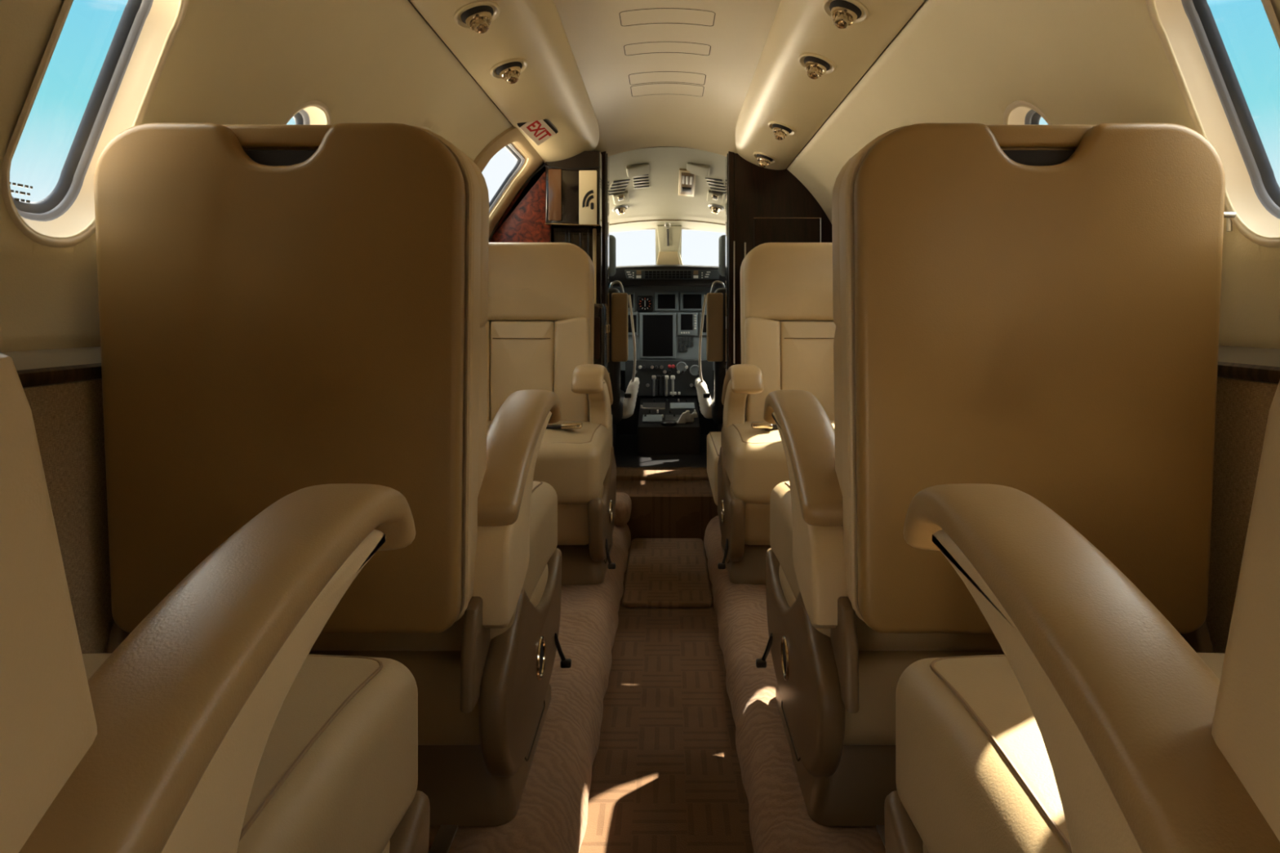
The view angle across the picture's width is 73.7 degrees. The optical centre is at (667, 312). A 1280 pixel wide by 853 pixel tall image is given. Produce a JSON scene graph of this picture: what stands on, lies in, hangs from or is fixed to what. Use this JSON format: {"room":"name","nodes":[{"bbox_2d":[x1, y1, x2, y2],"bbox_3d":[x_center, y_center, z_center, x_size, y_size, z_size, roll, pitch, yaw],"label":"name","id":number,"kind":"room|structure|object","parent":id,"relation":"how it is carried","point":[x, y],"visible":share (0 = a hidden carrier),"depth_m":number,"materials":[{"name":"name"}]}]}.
{"room":"aircraft cabin","nodes":[
{"label":"aircraft cabin","id":0,"kind":"room"},
{"bbox_2d":[23,379,113,653],"bbox_3d":[-0.710,0.399,1.325,0.004,0.633,4.150,0,0,0],"label":"wall","id":1,"kind":"structure","parent":0,"point":[68,418],"depth_m":1.03,"materials":[{"name":"fabric"}]},
{"bbox_2d":[16,363,102,388],"bbox_3d":[-0.708,0.073,1.325,0.009,0.021,4.150,0,0,0],"label":"trim","id":2,"kind":"structure","parent":1,"relation":"attached to","point":[30,378],"depth_m":0.99,"materials":[{"name":"brown wood"}]},
{"bbox_2d":[0,0,542,352],"bbox_3d":[-0.600,-0.259,1.325,0.276,0.628,4.150,0,0,0],"label":"wall","id":3,"kind":"structure","parent":0,"point":[228,62],"depth_m":1.26,"materials":[{"name":"beige plastic"}]},
{"bbox_2d":[0,346,101,370],"bbox_3d":[-0.727,0.053,1.325,0.037,0.020,4.150,0,0,0],"label":"trim","id":4,"kind":"structure","parent":3,"relation":"attached to","point":[33,359],"depth_m":1.00,"materials":[{"name":"beige plastic"}]},
{"bbox_2d":[0,0,188,247],"bbox_3d":[-0.683,-0.268,1.012,0.185,0.430,0.248,0,0,0],"label":"window","id":5,"kind":"structure","parent":3,"relation":"in","point":[144,26],"depth_m":1.07,"materials":[{"name":"plastic"}]},
{"bbox_2d":[282,100,331,124],"bbox_3d":[-0.700,-0.241,1.550,0.150,0.376,0.248,0,0,0],"label":"window","id":6,"kind":"structure","parent":3,"relation":"in","point":[313,115],"depth_m":1.57,"materials":[{"name":"plastic"}]},
{"bbox_2d":[473,125,543,237],"bbox_3d":[-0.562,-0.377,2.870,0.329,0.475,0.670,0,0,0],"label":"window","id":7,"kind":"structure","parent":3,"relation":"in","point":[505,139],"depth_m":3.04,"materials":[{"name":"plastic"}]},
{"bbox_2d":[488,162,551,242],"bbox_3d":[-0.493,0.002,3.303,0.497,1.390,0.194,0,0,0],"label":"wall","id":8,"kind":"structure","parent":0,"point":[523,220],"depth_m":3.21,"materials":[{"name":"brown wood"}]},
{"bbox_2d":[544,151,603,229],"bbox_3d":[-0.351,-0.460,3.262,0.202,0.280,0.236,0,0,0],"label":"upper cabinet","id":9,"kind":"object","parent":8,"relation":"attached to","point":[574,185],"visible":0.98,"depth_m":3.16,"materials":[{"name":"brown wood"}]},
{"bbox_2d":[600,151,608,307],"bbox_3d":[-0.249,-0.010,3.402,0.030,1.290,0.125,0,0,0],"label":"door frame","id":10,"kind":"structure","parent":8,"relation":"attached to","point":[606,158],"depth_m":3.35,"materials":[{"name":"brown wood"}]},
{"bbox_2d":[428,524,631,852],"bbox_3d":[-0.434,0.758,1.335,0.619,0.105,4.170,0,0,0],"label":"floor","id":11,"kind":"structure","parent":0,"point":[551,816],"depth_m":1.46,"materials":[{"name":"carpet"}]},
{"bbox_2d":[0,324,430,852],"bbox_3d":[-0.457,0.242,0.487,0.505,0.932,0.729,0,0,0],"label":"seat","id":12,"kind":"object","parent":11,"relation":"on","point":[213,726],"visible":1,"depth_m":0.46,"materials":[{"name":"leather"}]},
{"bbox_2d":[81,653,417,852],"bbox_3d":[-0.460,0.393,0.581,0.446,0.175,0.542,0,0,0],"label":"seat cushion","id":13,"kind":"object","parent":12,"relation":"on","point":[337,772],"depth_m":0.67,"materials":[{"name":"beige leather"}]},
{"bbox_2d":[93,123,571,826],"bbox_3d":[-0.444,0.235,1.365,0.534,0.946,0.702,0,0,0],"label":"seat","id":14,"kind":"object","parent":11,"relation":"on","point":[284,310],"visible":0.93,"depth_m":1.04,"materials":[{"name":"leather"}]},
{"bbox_2d":[311,480,557,650],"bbox_3d":[-0.452,0.393,1.436,0.475,0.175,0.542,0,0,0],"label":"seat cushion","id":15,"kind":"object","parent":14,"relation":"on","point":[534,535],"depth_m":1.22,"materials":[{"name":"beige leather"}]},
{"bbox_2d":[428,825,458,852],"bbox_3d":[-0.300,0.709,1.700,0.024,0.006,3.000,0,0,0],"label":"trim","id":16,"kind":"structure","parent":11,"relation":"on","point":[443,840],"depth_m":1.14,"materials":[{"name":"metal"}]},
{"bbox_2d":[484,242,616,584],"bbox_3d":[-0.402,0.245,2.447,0.539,0.926,0.685,0,0,0],"label":"seat","id":17,"kind":"object","parent":11,"relation":"on","point":[540,326],"visible":0.62,"depth_m":2.60,"materials":[{"name":"leather"}]},
{"bbox_2d":[490,320,554,421],"bbox_3d":[-0.445,0.202,2.638,0.196,0.352,0.085,0,0,0],"label":"cushion","id":18,"kind":"object","parent":17,"relation":"on","point":[522,352],"depth_m":2.60,"materials":[{"name":"beige leather"}]},
{"bbox_2d":[486,420,612,504],"bbox_3d":[-0.414,0.393,2.379,0.492,0.175,0.542,0,0,0],"label":"seat cushion","id":19,"kind":"object","parent":17,"relation":"on","point":[575,457],"depth_m":2.13,"materials":[{"name":"beige leather"}]},
{"bbox_2d":[551,227,603,303],"bbox_3d":[-0.376,0.193,3.312,0.248,1.035,0.135,0,0,0],"label":"column","id":20,"kind":"structure","parent":11,"relation":"on","point":[590,240],"depth_m":3.26,"materials":[{"name":"black wood"}]},
{"bbox_2d":[593,303,609,375],"bbox_3d":[-0.332,0.339,3.130,0.236,0.742,0.240,0,0,0],"label":"base cabinet","id":21,"kind":"object","parent":11,"relation":"on","point":[602,326],"visible":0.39,"depth_m":3.02,"materials":[{"name":"brown wood"}]},
{"bbox_2d":[613,492,631,526],"bbox_3d":[-0.175,0.675,2.930,0.100,0.085,0.200,0,0,0],"label":"fold","id":22,"kind":"object","parent":11,"relation":"on","point":[623,501],"visible":0.52,"depth_m":2.84,"materials":[{"name":"beige leather"}]},
{"bbox_2d":[613,435,718,541],"bbox_3d":[0.000,0.718,4.192,1.440,0.165,2.415,0,0,0],"label":"floor","id":23,"kind":"structure","parent":0,"point":[660,509],"depth_m":2.99,"materials":[{"name":"carpet"}]},
{"bbox_2d":[608,235,639,448],"bbox_3d":[-0.365,0.145,4.010,0.469,1.000,0.480,0,0,0],"label":"seat","id":24,"kind":"object","parent":23,"relation":"on","point":[623,406],"visible":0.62,"depth_m":3.79,"materials":[{"name":"beige leather"}]},
{"bbox_2d":[611,390,625,423],"bbox_3d":[-0.400,0.440,4.020,0.400,0.120,0.460,0,0,0],"label":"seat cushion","id":25,"kind":"object","parent":24,"relation":"on","point":[618,406],"depth_m":3.80,"materials":[{"name":"leather"}]},
{"bbox_2d":[616,469,709,480],"bbox_3d":[0.000,0.634,3.300,0.440,0.032,0.150,0,0,0],"label":"mat","id":26,"kind":"object","parent":23,"relation":"on","point":[621,474],"visible":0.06,"depth_m":3.24,"materials":[{"name":"brown carpet"}]},
{"bbox_2d":[637,375,700,454],"bbox_3d":[0.007,0.475,4.080,0.285,0.329,0.480,0,0,0],"label":"pedestal","id":27,"kind":"object","parent":23,"relation":"on","point":[653,437],"depth_m":3.87,"materials":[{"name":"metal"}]},
{"bbox_2d":[676,410,697,423],"bbox_3d":[0.093,0.481,3.934,0.110,0.058,0.042,0,0,-27],"label":"crumpled cloth","id":28,"kind":"object","parent":27,"relation":"on","point":[686,415],"visible":1,"depth_m":3.92,"materials":[{"name":"beige fabric"}]},
{"bbox_2d":[694,235,725,431],"bbox_3d":[0.366,0.145,4.010,0.469,1.000,0.480,0,0,0],"label":"seat","id":29,"kind":"object","parent":23,"relation":"on","point":[711,406],"visible":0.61,"depth_m":3.79,"materials":[{"name":"beige leather"}]},
{"bbox_2d":[709,390,723,423],"bbox_3d":[0.400,0.440,4.020,0.400,0.120,0.460,0,0,0],"label":"seat cushion","id":30,"kind":"object","parent":29,"relation":"on","point":[716,406],"depth_m":3.80,"materials":[{"name":"leather"}]},
{"bbox_2d":[578,541,754,852],"bbox_3d":[0.000,0.810,1.135,0.300,0.020,3.770,0,0,0],"label":"floor","id":31,"kind":"structure","parent":0,"point":[666,772],"depth_m":1.57,"materials":[{"name":"carpet"}]},
{"bbox_2d":[622,538,712,608],"bbox_3d":[0.000,0.793,2.640,0.246,0.014,0.670,0,0,0],"label":"mat","id":32,"kind":"object","parent":31,"relation":"on","point":[662,573],"visible":1,"depth_m":2.56,"materials":[{"name":"brown carpet"}]},
{"bbox_2d":[553,0,781,156],"bbox_3d":[0.000,-0.653,1.325,0.928,0.167,4.150,0,0,0],"label":"ceiling","id":33,"kind":"structure","parent":0,"point":[654,73],"depth_m":2.47,"materials":[{"name":"beige plastic"}]},
{"bbox_2d":[408,0,599,163],"bbox_3d":[-0.360,-0.641,1.325,0.224,0.165,4.150,0,0,0],"label":"panel","id":34,"kind":"object","parent":33,"relation":"attached to","point":[551,87],"visible":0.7,"depth_m":2.05,"materials":[{"name":"beige plastic"}]},
{"bbox_2d":[453,0,500,33],"bbox_3d":[-0.365,-0.562,1.638,0.086,0.055,0.122,0,0,0],"label":"air nozzle","id":35,"kind":"object","parent":34,"relation":"attached to","point":[478,18],"visible":1,"depth_m":1.62,"materials":[{"name":"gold metal"}]},
{"bbox_2d":[460,4,493,23],"bbox_3d":[-0.366,-0.573,1.638,0.063,0.034,0.077,0,0,0],"label":"socket","id":36,"kind":"object","parent":35,"relation":"attached to","point":[482,14],"depth_m":1.62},
{"bbox_2d":[489,57,528,84],"bbox_3d":[-0.370,-0.560,1.992,0.086,0.055,0.122,0,0,0],"label":"air nozzle","id":37,"kind":"object","parent":34,"relation":"attached to","point":[510,72],"visible":1,"depth_m":1.97,"materials":[{"name":"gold metal"}]},
{"bbox_2d":[495,61,522,75],"bbox_3d":[-0.371,-0.571,1.992,0.063,0.034,0.077,0,0,0],"label":"socket","id":38,"kind":"object","parent":37,"relation":"attached to","point":[514,68],"depth_m":1.97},
{"bbox_2d":[516,119,558,145],"bbox_3d":[-0.388,-0.555,2.556,0.074,0.093,0.120,0,0,28],"label":"exit sign","id":39,"kind":"object","parent":34,"relation":"attached to","point":[539,131],"visible":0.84,"depth_m":2.55,"materials":[{"name":"white plastic"}]},
{"bbox_2d":[735,0,926,169],"bbox_3d":[0.360,-0.641,1.375,0.224,0.165,4.250,0,0,0],"label":"panel","id":40,"kind":"object","parent":33,"relation":"attached to","point":[781,90],"visible":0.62,"depth_m":2.09,"materials":[{"name":"beige plastic"}]},
{"bbox_2d":[753,151,776,167],"bbox_3d":[0.361,-0.564,3.159,0.086,0.055,0.122,0,0,0],"label":"air nozzle","id":41,"kind":"object","parent":40,"relation":"attached to","point":[763,159],"visible":1,"depth_m":3.14,"materials":[{"name":"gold metal"}]},
{"bbox_2d":[756,154,773,161],"bbox_3d":[0.362,-0.574,3.159,0.063,0.034,0.077,0,0,0],"label":"socket","id":42,"kind":"object","parent":41,"relation":"attached to","point":[761,157],"depth_m":3.13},
{"bbox_2d":[768,120,795,140],"bbox_3d":[0.358,-0.565,2.663,0.086,0.055,0.122,0,0,0],"label":"air nozzle","id":43,"kind":"object","parent":40,"relation":"attached to","point":[780,131],"visible":1,"depth_m":2.64,"materials":[{"name":"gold metal"}]},
{"bbox_2d":[772,123,791,133],"bbox_3d":[0.359,-0.575,2.663,0.063,0.034,0.077,0,0,0],"label":"socket","id":44,"kind":"object","parent":43,"relation":"attached to","point":[776,127],"depth_m":2.64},
{"bbox_2d":[798,52,835,79],"bbox_3d":[0.348,-0.569,1.982,0.086,0.055,0.122,0,0,0],"label":"air nozzle","id":45,"kind":"object","parent":40,"relation":"attached to","point":[815,67],"visible":1,"depth_m":1.96,"materials":[{"name":"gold metal"}]},
{"bbox_2d":[804,55,830,71],"bbox_3d":[0.349,-0.579,1.982,0.063,0.034,0.077,0,0,0],"label":"socket","id":46,"kind":"object","parent":45,"relation":"attached to","point":[811,63],"depth_m":1.96,"materials":[{"name":"gold metal"}]},
{"bbox_2d":[822,0,868,28],"bbox_3d":[0.342,-0.571,1.636,0.086,0.055,0.122,0,0,0],"label":"air nozzle","id":47,"kind":"object","parent":40,"relation":"attached to","point":[843,13],"visible":1,"depth_m":1.62,"materials":[{"name":"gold metal"}]},
{"bbox_2d":[829,0,862,18],"bbox_3d":[0.343,-0.581,1.636,0.063,0.034,0.077,0,0,0],"label":"socket","id":48,"kind":"object","parent":47,"relation":"attached to","point":[838,9],"depth_m":1.61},
{"bbox_2d":[608,146,725,232],"bbox_3d":[0.000,-0.530,4.010,1.240,0.276,1.220,0,0,0],"label":"ceiling","id":49,"kind":"structure","parent":0,"point":[661,200],"depth_m":3.98,"materials":[{"name":"beige plastic"}]},
{"bbox_2d":[608,178,630,195],"bbox_3d":[-0.221,-0.566,3.841,0.084,0.064,0.188,0,0,-14],"label":"ceiling vent","id":50,"kind":"object","parent":49,"relation":"in","point":[618,186],"visible":0.82,"depth_m":3.83,"materials":[{"name":"beige plastic"}]},
{"bbox_2d":[612,204,627,214],"bbox_3d":[-0.230,-0.503,4.159,0.078,0.047,0.079,0,0,0],"label":"air nozzle","id":51,"kind":"object","parent":49,"relation":"attached to","point":[620,209],"visible":1,"depth_m":4.14,"materials":[{"name":"metal"}]},
{"bbox_2d":[612,191,629,204],"bbox_3d":[-0.217,-0.538,3.985,0.074,0.057,0.141,0,0,0],"label":"dome light","id":52,"kind":"object","parent":49,"relation":"attached to","point":[623,197],"visible":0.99,"depth_m":3.95,"materials":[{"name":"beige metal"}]},
{"bbox_2d":[617,194,624,200],"bbox_3d":[-0.214,-0.534,3.944,0.031,0.031,0.051,0,0,0],"label":"switch","id":53,"kind":"object","parent":52,"relation":"attached to","point":[620,197],"depth_m":3.92,"materials":[{"name":"silver metal"}]},
{"bbox_2d":[626,163,649,177],"bbox_3d":[-0.125,-0.607,3.655,0.099,0.044,0.120,0,0,0],"label":"pocket","id":54,"kind":"object","parent":49,"relation":"attached to","point":[633,171],"visible":1,"depth_m":3.64,"materials":[{"name":"beige plastic"}]},
{"bbox_2d":[632,173,649,188],"bbox_3d":[-0.116,-0.588,3.804,0.075,0.049,0.189,0,0,0],"label":"ceiling vent","id":55,"kind":"object","parent":49,"relation":"in","point":[640,181],"visible":0.89,"depth_m":3.80,"materials":[{"name":"beige plastic"}]},
{"bbox_2d":[608,218,725,225],"bbox_3d":[0.000,-0.454,4.400,0.842,0.056,0.008,0,0,0],"label":"rail","id":56,"kind":"object","parent":49,"relation":"attached to","point":[664,219],"visible":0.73,"depth_m":4.40,"materials":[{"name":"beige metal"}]},
{"bbox_2d":[678,168,696,196],"bbox_3d":[0.088,-0.583,3.833,0.074,0.081,0.336,0,0,0],"label":"switch panel","id":57,"kind":"object","parent":49,"relation":"attached to","point":[686,183],"visible":0.98,"depth_m":3.81,"materials":[{"name":"beige plastic"}]},
{"bbox_2d":[686,162,710,177],"bbox_3d":[0.131,-0.608,3.643,0.099,0.044,0.120,0,0,0],"label":"pocket","id":58,"kind":"object","parent":49,"relation":"attached to","point":[702,170],"visible":1,"depth_m":3.62,"materials":[{"name":"beige plastic"}]},
{"bbox_2d":[705,177,725,194],"bbox_3d":[0.223,-0.569,3.817,0.084,0.064,0.188,0,0,14],"label":"ceiling vent","id":59,"kind":"object","parent":49,"relation":"in","point":[716,184],"visible":0.76,"depth_m":3.80,"materials":[{"name":"beige plastic"}]},
{"bbox_2d":[706,189,724,204],"bbox_3d":[0.223,-0.539,3.969,0.074,0.058,0.141,0,0,0],"label":"dome light","id":60,"kind":"object","parent":49,"relation":"attached to","point":[712,197],"visible":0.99,"depth_m":3.94,"materials":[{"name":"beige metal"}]},
{"bbox_2d":[711,193,718,199],"bbox_3d":[0.220,-0.535,3.927,0.031,0.031,0.051,0,0,0],"label":"switch","id":61,"kind":"object","parent":60,"relation":"attached to","point":[714,196],"depth_m":3.91,"materials":[{"name":"silver metal"}]},
{"bbox_2d":[708,204,724,213],"bbox_3d":[0.237,-0.505,4.142,0.078,0.048,0.079,0,0,0],"label":"air nozzle","id":62,"kind":"object","parent":49,"relation":"attached to","point":[715,208],"visible":0.99,"depth_m":4.12,"materials":[{"name":"metal"}]},
{"bbox_2d":[616,228,718,435],"bbox_3d":[0.000,0.052,4.710,1.240,1.296,0.479,0,0,0],"label":"wall","id":63,"kind":"structure","parent":0,"point":[628,426],"depth_m":4.47,"materials":[{"name":"black plastic"}]},
{"bbox_2d":[612,285,725,395],"bbox_3d":[0.000,0.134,4.358,1.167,0.570,0.204,0,0,0],"label":"panel","id":64,"kind":"object","parent":63,"relation":"attached to","point":[667,319],"visible":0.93,"depth_m":4.39,"materials":[{"name":"grey plastic"}]},
{"bbox_2d":[608,264,725,287],"bbox_3d":[0.000,-0.182,4.560,1.141,0.143,0.580,0,0,0],"label":"glareshield","id":65,"kind":"object","parent":64,"relation":"on","point":[646,275],"visible":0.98,"depth_m":4.30,"materials":[{"name":"grey plastic"}]},
{"bbox_2d":[693,270,697,274],"bbox_3d":[0.143,-0.201,4.274,0.024,0.020,0.007,0,0,0],"label":"warning light","id":66,"kind":"object","parent":65,"relation":"on","point":[695,272],"depth_m":4.27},
{"bbox_2d":[655,222,682,264],"bbox_3d":[0.011,-0.363,4.532,0.148,0.234,0.085,0,0,0],"label":"post","id":67,"kind":"object","parent":63,"relation":"attached to","point":[668,237],"visible":0.88,"depth_m":4.53,"materials":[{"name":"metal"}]},
{"bbox_2d":[734,152,832,364],"bbox_3d":[0.493,0.002,3.356,0.497,1.390,0.038,0,0,0],"label":"wall","id":68,"kind":"structure","parent":0,"point":[771,206],"depth_m":3.35,"materials":[{"name":"brown wood"}]},
{"bbox_2d":[725,151,746,373],"bbox_3d":[0.271,-0.010,3.402,0.074,1.290,0.126,0,0,0],"label":"door frame","id":69,"kind":"structure","parent":68,"relation":"attached to","point":[730,158],"depth_m":3.34,"materials":[{"name":"brown wood"}]},
{"bbox_2d":[703,515,885,852],"bbox_3d":[0.434,0.758,1.335,0.619,0.104,4.170,0,0,0],"label":"floor","id":70,"kind":"structure","parent":0,"point":[780,822],"depth_m":1.47,"materials":[{"name":"carpet"}]},
{"bbox_2d":[706,431,720,517],"bbox_3d":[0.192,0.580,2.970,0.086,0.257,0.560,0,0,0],"label":"seat","id":71,"kind":"object","parent":70,"relation":"on","point":[713,438],"visible":0.38,"depth_m":2.88,"materials":[{"name":"beige leather"}]},
{"bbox_2d":[717,242,835,584],"bbox_3d":[0.400,0.245,2.447,0.542,0.926,0.685,0,0,0],"label":"seat","id":72,"kind":"object","parent":70,"relation":"on","point":[788,326],"visible":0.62,"depth_m":2.60,"materials":[{"name":"leather"}]},
{"bbox_2d":[720,420,834,504],"bbox_3d":[0.412,0.393,2.379,0.495,0.175,0.542,0,0,0],"label":"seat cushion","id":73,"kind":"object","parent":72,"relation":"on","point":[753,462],"depth_m":2.13,"materials":[{"name":"beige leather"}]},
{"bbox_2d":[780,320,835,420],"bbox_3d":[0.445,0.202,2.638,0.196,0.352,0.085,0,0,0],"label":"cushion","id":74,"kind":"object","parent":72,"relation":"on","point":[806,347],"depth_m":2.60,"materials":[{"name":"beige leather"}]},
{"bbox_2d":[755,123,1225,826],"bbox_3d":[0.427,0.235,1.365,0.529,0.946,0.702,0,0,0],"label":"seat","id":75,"kind":"object","parent":70,"relation":"on","point":[1033,310],"visible":0.85,"depth_m":1.04,"materials":[{"name":"leather"}]},
{"bbox_2d":[769,481,1002,650],"bbox_3d":[0.435,0.393,1.436,0.470,0.175,0.542,0,0,0],"label":"seat cushion","id":76,"kind":"object","parent":75,"relation":"on","point":[789,534],"depth_m":1.20,"materials":[{"name":"beige leather"}]},
{"bbox_2d":[884,380,1279,852],"bbox_3d":[0.445,0.242,0.487,0.520,0.932,0.729,0,0,0],"label":"seat","id":77,"kind":"object","parent":70,"relation":"on","point":[1098,727],"visible":1,"depth_m":0.48,"materials":[{"name":"leather"}]},
{"bbox_2d":[895,653,1225,852],"bbox_3d":[0.450,0.393,0.581,0.466,0.175,0.542,0,0,0],"label":"seat cushion","id":78,"kind":"object","parent":77,"relation":"on","point":[975,774],"depth_m":0.67,"materials":[{"name":"beige leather"}]},
{"bbox_2d":[875,825,885,848],"bbox_3d":[0.300,0.709,1.700,0.024,0.006,3.000,0,0,0],"label":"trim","id":79,"kind":"structure","parent":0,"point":[881,828],"depth_m":1.16,"materials":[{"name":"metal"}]},
{"bbox_2d":[786,0,1279,349],"bbox_3d":[0.600,-0.259,1.325,0.276,0.628,4.150,0,0,0],"label":"wall","id":80,"kind":"structure","parent":0,"point":[1079,62],"depth_m":1.39,"materials":[{"name":"cream plastic"}]},
{"bbox_2d":[1003,100,1052,124],"bbox_3d":[0.700,-0.241,1.550,0.150,0.376,0.248,0,0,0],"label":"window","id":81,"kind":"structure","parent":80,"relation":"in","point":[1021,115],"depth_m":1.57,"materials":[{"name":"plastic"}]},
{"bbox_2d":[1146,0,1279,247],"bbox_3d":[0.683,-0.268,1.012,0.185,0.430,0.248,0,0,0],"label":"window","id":82,"kind":"structure","parent":80,"relation":"in","point":[1253,190],"depth_m":1.08,"materials":[{"name":"plastic"}]},
{"bbox_2d":[1217,345,1279,367],"bbox_3d":[0.727,0.053,1.325,0.037,0.020,4.150,0,0,0],"label":"trim","id":83,"kind":"structure","parent":80,"relation":"attached to","point":[1243,355],"depth_m":1.05,"materials":[{"name":"beige plastic"}]},
{"bbox_2d":[1205,377,1278,653],"bbox_3d":[0.710,0.399,1.325,0.004,0.633,4.150,0,0,0],"label":"wall","id":84,"kind":"structure","parent":0,"point":[1242,406],"depth_m":1.08,"materials":[{"name":"fabric"}]},
{"bbox_2d":[1217,361,1279,384],"bbox_3d":[0.708,0.073,1.325,0.009,0.021,4.150,0,0,0],"label":"trim","id":85,"kind":"structure","parent":84,"relation":"attached to","point":[1247,372],"depth_m":1.03,"materials":[{"name":"brown wood"}]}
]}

